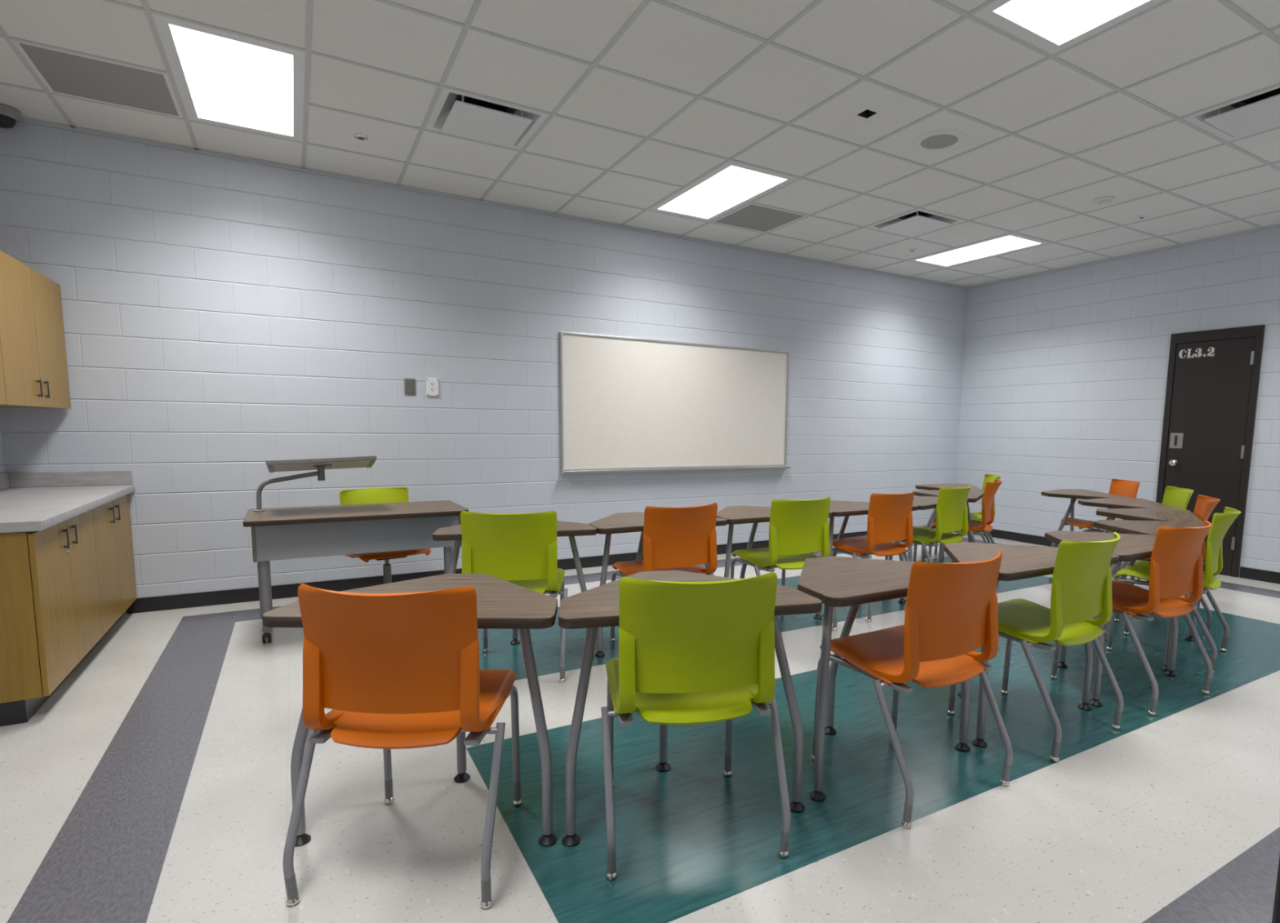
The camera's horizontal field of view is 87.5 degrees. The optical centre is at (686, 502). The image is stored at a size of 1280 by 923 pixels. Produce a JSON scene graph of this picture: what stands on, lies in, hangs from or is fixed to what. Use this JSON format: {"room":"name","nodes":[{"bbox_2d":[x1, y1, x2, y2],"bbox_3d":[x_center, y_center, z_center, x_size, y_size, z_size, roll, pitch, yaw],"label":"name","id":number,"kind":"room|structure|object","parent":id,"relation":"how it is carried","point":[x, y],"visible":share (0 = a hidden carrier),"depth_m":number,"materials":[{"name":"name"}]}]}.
{"room":"classroom","nodes":[
{"label":"classroom","id":0,"kind":"room"},
{"bbox_2d":[0,425,4,473],"bbox_3d":[-2.817,-0.511,1.538,0.200,3.193,5.620,-3,7,-30],"label":"wall","id":1,"kind":"structure","parent":0,"point":[2,459],"depth_m":4.03,"materials":[{"name":"grey brick"}]},
{"bbox_2d":[0,345,6,404],"bbox_3d":[-3.155,-0.782,2.647,0.352,0.751,1.086,-3,7,-30],"label":"upper cabinet","id":2,"kind":"object","parent":1,"relation":"attached to","point":[2,397],"visible":1,"depth_m":3.20,"materials":[{"name":"brown wood"}]},
{"bbox_2d":[0,472,10,489],"bbox_3d":[-3.671,-0.039,3.268,0.019,0.094,1.883,-3,7,-30],"label":"backsplash","id":3,"kind":"structure","parent":1,"relation":"attached to","point":[4,477],"depth_m":4.00,"materials":[{"name":"grey laminate"}]},
{"bbox_2d":[0,249,71,408],"bbox_3d":[-3.706,-0.893,3.583,0.352,0.751,1.089,-3,7,-30],"label":"upper cabinet","id":4,"kind":"object","parent":1,"relation":"attached to","point":[33,340],"visible":1,"depth_m":3.59,"materials":[{"name":"brown wood"}]},
{"bbox_2d":[0,118,967,614],"bbox_3d":[-0.397,-1.007,6.297,9.207,3.193,0.200,-3,7,-30],"label":"wall","id":5,"kind":"structure","parent":0,"point":[224,316],"depth_m":5.03,"materials":[{"name":"grey brick"}]},
{"bbox_2d":[8,470,133,488],"bbox_3d":[-3.881,-0.147,4.219,0.584,0.094,0.019,-3,7,-30],"label":"backsplash","id":6,"kind":"structure","parent":5,"relation":"attached to","point":[70,478],"depth_m":4.20,"materials":[{"name":"grey laminate"}]},
{"bbox_2d":[404,378,415,395],"bbox_3d":[-2.141,-0.892,5.160,0.080,0.124,0.014,-3,7,-30],"label":"switch plate","id":7,"kind":"object","parent":5,"relation":"attached to","point":[409,384],"visible":1,"depth_m":5.15,"materials":[{"name":"grey metal"}]},
{"bbox_2d":[426,377,439,395],"bbox_3d":[-1.998,-0.903,5.240,0.092,0.140,0.018,-3,7,-30],"label":"wall outlet","id":8,"kind":"object","parent":5,"relation":"attached to","point":[432,384],"visible":1,"depth_m":5.23,"materials":[{"name":"white plastic"}]},
{"bbox_2d":[126,525,935,613],"bbox_3d":[-0.139,0.509,6.507,8.287,0.100,0.008,-3,7,-30],"label":"baseboard","id":9,"kind":"structure","parent":5,"relation":"attached to","point":[142,605],"depth_m":4.94,"materials":[{"name":"black plastic"}]},
{"bbox_2d":[560,331,791,475],"bbox_3d":[0.001,-0.901,6.376,2.506,1.229,0.087,-3,7,-30],"label":"whiteboard","id":10,"kind":"object","parent":5,"relation":"attached to","point":[638,405],"visible":1,"depth_m":6.31,"materials":[{"name":"ceramic"}]},
{"bbox_2d":[560,466,791,475],"bbox_3d":[-0.006,-0.308,6.441,2.506,0.036,0.087,-3,7,-30],"label":"marker tray","id":11,"kind":"object","parent":10,"relation":"on","point":[610,469],"depth_m":6.24,"materials":[{"name":"metal"}]},
{"bbox_2d":[0,532,1279,922],"bbox_3d":[1.051,0.854,3.975,9.007,0.001,5.820,-3,7,-30],"label":"floor","id":12,"kind":"structure","parent":0,"point":[153,784],"depth_m":2.30,"materials":[{"name":"white tile"}]},
{"bbox_2d":[0,509,102,726],"bbox_3d":[-3.196,0.492,3.075,0.596,0.812,0.936,-3,7,-30],"label":"base cabinet","id":13,"kind":"object","parent":12,"relation":"on","point":[51,612],"visible":0.94,"depth_m":2.85,"materials":[{"name":"brown wood"}]},
{"bbox_2d":[0,470,135,533],"bbox_3d":[-3.413,-0.030,3.416,0.611,0.139,1.891,-3,7,-30],"label":"countertop","id":14,"kind":"structure","parent":13,"relation":"on","point":[34,501],"depth_m":3.76,"materials":[{"name":"grey laminate"}]},
{"bbox_2d":[86,493,137,656],"bbox_3d":[-3.665,0.398,3.873,0.596,0.812,0.919,-3,7,-30],"label":"base cabinet","id":15,"kind":"object","parent":12,"relation":"on","point":[112,524],"visible":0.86,"depth_m":3.94,"materials":[{"name":"brown wood"}]},
{"bbox_2d":[243,500,468,644],"bbox_3d":[-2.069,0.413,4.263,1.217,0.734,0.650,-3,7,-31],"label":"desk","id":16,"kind":"object","parent":12,"relation":"on","point":[308,531],"visible":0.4,"depth_m":4.09,"materials":[{"name":"brown wood"}]},
{"bbox_2d":[253,456,376,511],"bbox_3d":[-2.282,-0.114,4.097,0.666,0.345,0.355,-3,7,-30],"label":"tray arm","id":17,"kind":"object","parent":16,"relation":"on","point":[320,464],"visible":1,"depth_m":4.06,"materials":[{"name":"silver metal"}]},
{"bbox_2d":[266,456,376,472],"bbox_3d":[-2.243,-0.232,4.106,0.578,0.112,0.355,-3,7,-30],"label":"tray","id":18,"kind":"object","parent":17,"relation":"on","point":[320,464],"depth_m":4.04,"materials":[{"name":"grey metal"}]},
{"bbox_2d":[339,487,431,584],"bbox_3d":[-2.096,0.327,4.664,0.568,0.816,0.581,-5,9,-42],"label":"swivel chair","id":19,"kind":"object","parent":12,"relation":"on","point":[392,495],"visible":0.22,"depth_m":4.69,"materials":[{"name":"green plastic"}]},
{"bbox_2d":[282,583,522,909],"bbox_3d":[-0.786,0.621,1.962,0.549,0.858,0.535,1,6,0],"label":"chair","id":20,"kind":"object","parent":12,"relation":"on","point":[394,671],"visible":1,"depth_m":1.76,"materials":[{"name":"orange plastic"}]},
{"bbox_2d":[262,573,557,847],"bbox_3d":[-0.805,0.658,2.203,0.826,0.732,0.569,1,6,-1],"label":"table","id":21,"kind":"object","parent":12,"relation":"on","point":[501,604],"visible":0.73,"depth_m":2.03,"materials":[{"name":"brown wood"}]},
{"bbox_2d":[460,511,567,683],"bbox_3d":[-0.896,0.450,3.501,0.549,0.858,0.535,0,6,-5],"label":"chair","id":22,"kind":"object","parent":12,"relation":"on","point":[521,549],"visible":0.68,"depth_m":3.29,"materials":[{"name":"plastic"}]},
{"bbox_2d":[432,520,596,657],"bbox_3d":[-0.956,0.487,3.729,0.826,0.732,0.569,-1,7,-17],"label":"table","id":23,"kind":"object","parent":12,"relation":"on","point":[571,530],"visible":0.27,"depth_m":3.53,"materials":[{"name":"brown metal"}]},
{"bbox_2d":[588,511,727,657],"bbox_3d":[-0.251,0.460,4.051,0.826,0.732,0.569,-3,7,-30],"label":"table","id":24,"kind":"object","parent":12,"relation":"on","point":[622,522],"visible":0.38,"depth_m":3.74,"materials":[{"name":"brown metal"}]},
{"bbox_2d":[609,502,717,641],"bbox_3d":[-0.124,0.421,3.847,0.549,0.858,0.535,-3,7,-31],"label":"chair","id":25,"kind":"object","parent":12,"relation":"on","point":[682,539],"visible":0.62,"depth_m":3.65,"materials":[{"name":"orange plastic"}]},
{"bbox_2d":[558,570,822,847],"bbox_3d":[-0.039,0.656,2.302,0.826,0.732,0.569,-1,7,-15],"label":"table","id":26,"kind":"object","parent":12,"relation":"on","point":[593,609],"visible":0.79,"depth_m":2.09,"materials":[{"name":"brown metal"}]},
{"bbox_2d":[601,571,790,879],"bbox_3d":[-0.004,0.612,2.129,0.549,0.858,0.535,-1,6,-12],"label":"chair","id":27,"kind":"object","parent":12,"relation":"on","point":[691,653],"visible":1,"depth_m":1.92,"materials":[{"name":"plastic"}]},
{"bbox_2d":[716,506,832,619],"bbox_3d":[0.471,0.422,4.478,0.826,0.732,0.569,-3,7,-29],"label":"table","id":28,"kind":"object","parent":12,"relation":"on","point":[734,515],"visible":0.4,"depth_m":4.22,"materials":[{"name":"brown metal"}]},
{"bbox_2d":[729,496,838,631],"bbox_3d":[0.608,0.383,4.276,0.549,0.858,0.535,-3,7,-30],"label":"chair","id":29,"kind":"object","parent":12,"relation":"on","point":[797,529],"visible":0.7,"depth_m":4.09,"materials":[{"name":"plastic"}]},
{"bbox_2d":[822,500,918,616],"bbox_3d":[1.187,0.384,4.903,0.826,0.732,0.569,-3,7,-31],"label":"table","id":30,"kind":"object","parent":12,"relation":"on","point":[846,509],"visible":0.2,"depth_m":4.71,"materials":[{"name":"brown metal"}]},
{"bbox_2d":[831,490,914,622],"bbox_3d":[1.299,0.339,4.744,0.549,0.858,0.535,-4,8,-35],"label":"chair","id":31,"kind":"object","parent":12,"relation":"on","point":[890,517],"visible":0.79,"depth_m":4.55,"materials":[{"name":"orange plastic"}]},
{"bbox_2d":[797,555,970,801],"bbox_3d":[0.694,0.629,2.636,0.826,0.732,0.569,-3,7,-29],"label":"table","id":32,"kind":"object","parent":12,"relation":"on","point":[836,581],"visible":0.8,"depth_m":2.39,"materials":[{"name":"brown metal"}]},
{"bbox_2d":[810,550,1013,828],"bbox_3d":[0.819,0.588,2.441,0.549,0.858,0.535,-3,7,-31],"label":"chair","id":33,"kind":"object","parent":12,"relation":"on","point":[951,612],"visible":0.98,"depth_m":2.25,"materials":[{"name":"orange plastic"}]},
{"bbox_2d":[884,484,970,562],"bbox_3d":[1.914,0.291,5.246,0.549,0.858,0.535,-5,8,-41],"label":"chair","id":34,"kind":"object","parent":12,"relation":"on","point":[952,511],"visible":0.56,"depth_m":5.05,"materials":[{"name":"plastic"}]},
{"bbox_2d":[888,496,968,601],"bbox_3d":[1.802,0.341,5.365,0.826,0.732,0.569,-5,9,-44],"label":"table","id":35,"kind":"object","parent":12,"relation":"on","point":[924,503],"visible":0.14,"depth_m":5.04,"materials":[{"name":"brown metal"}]},
{"bbox_2d":[913,490,984,562],"bbox_3d":[2.295,0.283,5.944,0.569,0.732,0.826,4,7,29],"label":"table","id":36,"kind":"object","parent":12,"relation":"on","point":[974,496],"visible":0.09,"depth_m":5.91,"materials":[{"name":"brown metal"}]},
{"bbox_2d":[915,483,983,558],"bbox_3d":[2.566,0.207,6.656,0.569,0.732,0.826,2,7,15],"label":"table","id":37,"kind":"object","parent":12,"relation":"on","point":[925,486],"visible":0.21,"depth_m":6.62,"materials":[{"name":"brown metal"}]},
{"bbox_2d":[927,479,1002,563],"bbox_3d":[2.450,0.231,5.857,0.535,0.858,0.549,5,7,32],"label":"chair","id":38,"kind":"object","parent":12,"relation":"on","point":[991,488],"visible":0.52,"depth_m":5.65,"materials":[{"name":"orange plastic"}]},
{"bbox_2d":[933,473,1000,563],"bbox_3d":[2.750,0.161,6.522,0.535,0.858,0.549,2,6,13],"label":"chair","id":39,"kind":"object","parent":12,"relation":"on","point":[975,517],"visible":0.27,"depth_m":6.53,"materials":[{"name":"plastic"}]},
{"bbox_2d":[943,542,1119,747],"bbox_3d":[1.435,0.593,3.045,0.826,0.732,0.569,-3,7,-30],"label":"table","id":40,"kind":"object","parent":12,"relation":"on","point":[1018,562],"visible":0.51,"depth_m":2.92,"materials":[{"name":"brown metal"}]},
{"bbox_2d":[946,532,1123,762],"bbox_3d":[1.522,0.547,2.891,0.549,0.858,0.535,-4,8,-34],"label":"chair","id":41,"kind":"object","parent":12,"relation":"on","point":[1082,581],"visible":0.9,"depth_m":2.71,"materials":[{"name":"plastic"}]},
{"bbox_2d":[1040,488,1133,547],"bbox_3d":[3.529,0.282,6.086,0.569,0.732,0.826,1,6,2],"label":"table","id":42,"kind":"object","parent":12,"relation":"on","point":[1073,494],"visible":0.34,"depth_m":6.04,"materials":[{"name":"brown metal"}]},
{"bbox_2d":[1057,478,1140,580],"bbox_3d":[3.713,0.230,6.001,0.535,0.858,0.549,2,6,8],"label":"chair","id":43,"kind":"object","parent":12,"relation":"on","point":[1117,486],"visible":0.3,"depth_m":5.99,"materials":[{"name":"orange plastic"}]},
{"bbox_2d":[1044,530,1204,706],"bbox_3d":[2.152,0.554,3.471,0.826,0.732,0.569,-3,7,-32],"label":"table","id":44,"kind":"object","parent":12,"relation":"on","point":[1130,547],"visible":0.53,"depth_m":3.42,"materials":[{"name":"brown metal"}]},
{"bbox_2d":[1077,497,1183,578],"bbox_3d":[3.434,0.365,5.330,0.569,0.732,0.825,2,7,16],"label":"table","id":45,"kind":"object","parent":12,"relation":"on","point":[1110,503],"visible":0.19,"depth_m":5.22,"materials":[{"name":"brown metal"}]},
{"bbox_2d":[1049,520,1213,715],"bbox_3d":[2.229,0.508,3.320,0.549,0.858,0.535,-3,7,-30],"label":"chair","id":46,"kind":"object","parent":12,"relation":"on","point":[1176,562],"visible":0.83,"depth_m":3.11,"materials":[{"name":"orange plastic"}]},
{"bbox_2d":[1096,508,1203,636],"bbox_3d":[3.147,0.438,4.631,0.569,0.732,0.825,5,7,31],"label":"table","id":47,"kind":"object","parent":12,"relation":"on","point":[1132,514],"visible":0.25,"depth_m":4.54,"materials":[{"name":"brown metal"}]},
{"bbox_2d":[1107,486,1193,595],"bbox_3d":[3.605,0.313,5.239,0.535,0.858,0.549,3,7,18],"label":"chair","id":48,"kind":"object","parent":12,"relation":"on","point":[1177,497],"visible":0.13,"depth_m":5.22,"materials":[{"name":"plastic"}]},
{"bbox_2d":[1093,520,1209,671],"bbox_3d":[2.738,0.505,3.980,0.569,0.732,0.825,7,9,44],"label":"table","id":49,"kind":"object","parent":12,"relation":"on","point":[1122,526],"visible":0.34,"depth_m":3.98,"materials":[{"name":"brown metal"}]},
{"bbox_2d":[1114,494,1220,634],"bbox_3d":[3.259,0.385,4.554,0.535,0.858,0.549,5,7,31],"label":"chair","id":50,"kind":"object","parent":12,"relation":"on","point":[1205,505],"visible":0.19,"depth_m":4.44,"materials":[{"name":"orange plastic"}]},
{"bbox_2d":[1105,506,1240,674],"bbox_3d":[2.831,0.454,3.876,0.535,0.858,0.549,7,9,44],"label":"chair","id":51,"kind":"object","parent":12,"relation":"on","point":[1221,522],"visible":0.75,"depth_m":3.70,"materials":[{"name":"plastic"}]},
{"bbox_2d":[0,0,1279,286],"bbox_3d":[1.039,-2.191,3.725,8.807,0.001,5.420,-3,7,-30],"label":"ceiling","id":52,"kind":"structure","parent":0,"point":[666,46],"depth_m":3.71,"materials":[{"name":"tile"}]},
{"bbox_2d":[0,103,21,128],"bbox_3d":[-3.937,-2.208,3.834,0.160,0.104,0.160,-3,7,-30],"label":"dome camera","id":53,"kind":"object","parent":52,"relation":"attached to","point":[9,116],"visible":1,"depth_m":3.82,"materials":[{"name":"white plastic"}]},
{"bbox_2d":[11,40,183,118],"bbox_3d":[-3.071,-2.234,3.531,0.586,0.033,0.586,-3,7,-30],"label":"ceiling vent","id":54,"kind":"object","parent":52,"relation":"in","point":[62,73],"visible":0.84,"depth_m":3.51,"materials":[{"name":"white metal"}]},
{"bbox_2d":[151,13,305,142],"bbox_3d":[-2.390,-2.243,3.574,0.586,0.058,1.195,-3,7,-30],"label":"ceiling light","id":55,"kind":"object","parent":52,"relation":"attached to","point":[222,78],"visible":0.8,"depth_m":3.47,"materials":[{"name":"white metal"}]},
{"bbox_2d":[353,133,368,140],"bbox_3d":[-2.029,-2.268,4.155,0.084,0.016,0.084,-3,7,-30],"label":"sprinkler","id":56,"kind":"object","parent":52,"relation":"attached to","point":[361,136],"visible":1,"depth_m":4.14,"materials":[{"name":"silver metal"}]},
{"bbox_2d":[425,87,549,150],"bbox_3d":[-1.183,-2.328,3.919,0.586,0.225,0.586,-3,7,-30],"label":"ceiling vent","id":57,"kind":"object","parent":52,"relation":"in","point":[455,113],"visible":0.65,"depth_m":3.92,"materials":[{"name":"white metal"}]},
{"bbox_2d":[0,0,1279,287],"bbox_3d":[1.039,-2.189,3.725,8.807,0.005,5.420,-3,7,-30],"label":"grid","id":58,"kind":"object","parent":52,"relation":"attached to","point":[1228,4],"visible":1,"depth_m":3.82,"materials":[{"name":"white metal"}]},
{"bbox_2d":[649,160,798,222],"bbox_3d":[0.241,-2.380,5.106,0.586,0.058,1.195,-3,7,-30],"label":"ceiling light","id":59,"kind":"object","parent":52,"relation":"attached to","point":[732,185],"visible":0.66,"depth_m":5.05,"materials":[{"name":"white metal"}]},
{"bbox_2d":[712,203,807,232],"bbox_3d":[0.613,-2.425,5.676,0.586,0.033,0.586,-3,7,-30],"label":"ceiling vent","id":60,"kind":"object","parent":52,"relation":"in","point":[755,217],"visible":0.77,"depth_m":5.67,"materials":[{"name":"white metal"}]},
{"bbox_2d":[857,109,876,118],"bbox_3d":[1.020,-2.251,3.769,0.080,0.110,0.080,-3,7,-30],"label":"ceiling box","id":61,"kind":"object","parent":52,"relation":"attached to","point":[866,113],"visible":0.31,"depth_m":3.81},
{"bbox_2d":[866,208,964,237],"bbox_3d":[1.974,-2.492,5.758,0.586,0.225,0.586,-3,7,-30],"label":"ceiling vent","id":62,"kind":"object","parent":52,"relation":"in","point":[917,222],"visible":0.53,"depth_m":5.78,"materials":[{"name":"white metal"}]},
{"bbox_2d":[911,128,966,151],"bbox_3d":[1.553,-2.220,4.106,0.316,0.012,0.316,-3,7,-30],"label":"ceiling speaker","id":63,"kind":"object","parent":52,"relation":"attached to","point":[941,140],"visible":1,"depth_m":4.08,"materials":[{"name":"metal"}]},
{"bbox_2d":[907,232,1050,267],"bbox_3d":[2.873,-2.516,6.638,0.586,0.058,1.195,-3,7,-30],"label":"ceiling light","id":64,"kind":"object","parent":52,"relation":"attached to","point":[1011,242],"visible":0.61,"depth_m":6.60,"materials":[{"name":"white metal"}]},
{"bbox_2d":[973,0,1164,54],"bbox_3d":[1.779,-2.071,2.493,0.586,0.058,1.195,-3,7,-30],"label":"ceiling light","id":65,"kind":"object","parent":52,"relation":"attached to","point":[1051,26],"visible":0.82,"depth_m":2.88,"materials":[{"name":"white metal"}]},
{"bbox_2d":[994,0,1146,44],"bbox_3d":[1.778,-2.052,2.495,0.482,0.010,1.071,-3,7,-30],"label":"diffuser","id":66,"kind":"object","parent":65,"relation":"attached to","point":[1050,21],"depth_m":2.86,"materials":[{"name":"white plastic"}]},
{"bbox_2d":[1093,195,1115,207],"bbox_3d":[3.191,-2.291,5.104,0.144,0.048,0.144,-3,7,-30],"label":"smoke detector","id":67,"kind":"object","parent":52,"relation":"attached to","point":[1101,202],"visible":1,"depth_m":5.07,"materials":[{"name":"white plastic"}]},
{"bbox_2d":[1135,214,1147,218],"bbox_3d":[3.749,-2.344,5.499,0.084,0.016,0.084,-3,7,-30],"label":"sprinkler","id":68,"kind":"object","parent":52,"relation":"attached to","point":[1143,215],"visible":1,"depth_m":5.48,"materials":[{"name":"white metal"}]},
{"bbox_2d":[1182,85,1279,142],"bbox_3d":[3.205,-2.245,3.667,0.586,0.225,0.586,-3,7,-30],"label":"ceiling vent","id":69,"kind":"object","parent":52,"relation":"in","point":[1260,112],"visible":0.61,"depth_m":3.77,"materials":[{"name":"white metal"}]},
{"bbox_2d":[1273,162,1279,167],"bbox_3d":[4.410,-2.208,4.025,0.586,0.058,1.195,-3,7,-30],"label":"ceiling light","id":70,"kind":"object","parent":52,"relation":"attached to","point":[1277,164],"visible":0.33,"depth_m":4.40,"materials":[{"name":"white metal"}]},
{"bbox_2d":[955,224,1279,577],"bbox_3d":[4.959,-0.915,6.066,0.200,3.193,5.620,-3,7,-30],"label":"wall","id":71,"kind":"structure","parent":0,"point":[1064,370],"depth_m":6.95,"materials":[{"name":"grey brick"}]},
{"bbox_2d":[976,528,1279,584],"bbox_3d":[4.802,0.598,6.263,0.008,0.100,5.412,-3,7,-30],"label":"baseboard","id":72,"kind":"structure","parent":71,"relation":"attached to","point":[1273,577],"depth_m":7.50,"materials":[{"name":"black plastic"}]},
{"bbox_2d":[1155,324,1265,577],"bbox_3d":[4.766,-0.460,6.164,0.075,2.222,0.712,-3,7,-30],"label":"door","id":73,"kind":"structure","parent":71,"relation":"in","point":[1213,380],"depth_m":6.08,"materials":[{"name":"brown paint"}]},
{"bbox_3d":[2.438,-0.439,1.478,8.807,3.193,0.200,-3,7,-30],"label":"wall","id":74,"kind":"structure","parent":0,"visible":0},
{"bbox_2d":[1271,854,1279,922],"bbox_3d":[0.109,0.166,0.179,0.995,2.180,0.200,-3,7,-30],"label":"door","id":75,"kind":"structure","parent":74,"relation":"in","point":[1276,912],"depth_m":0.51,"materials":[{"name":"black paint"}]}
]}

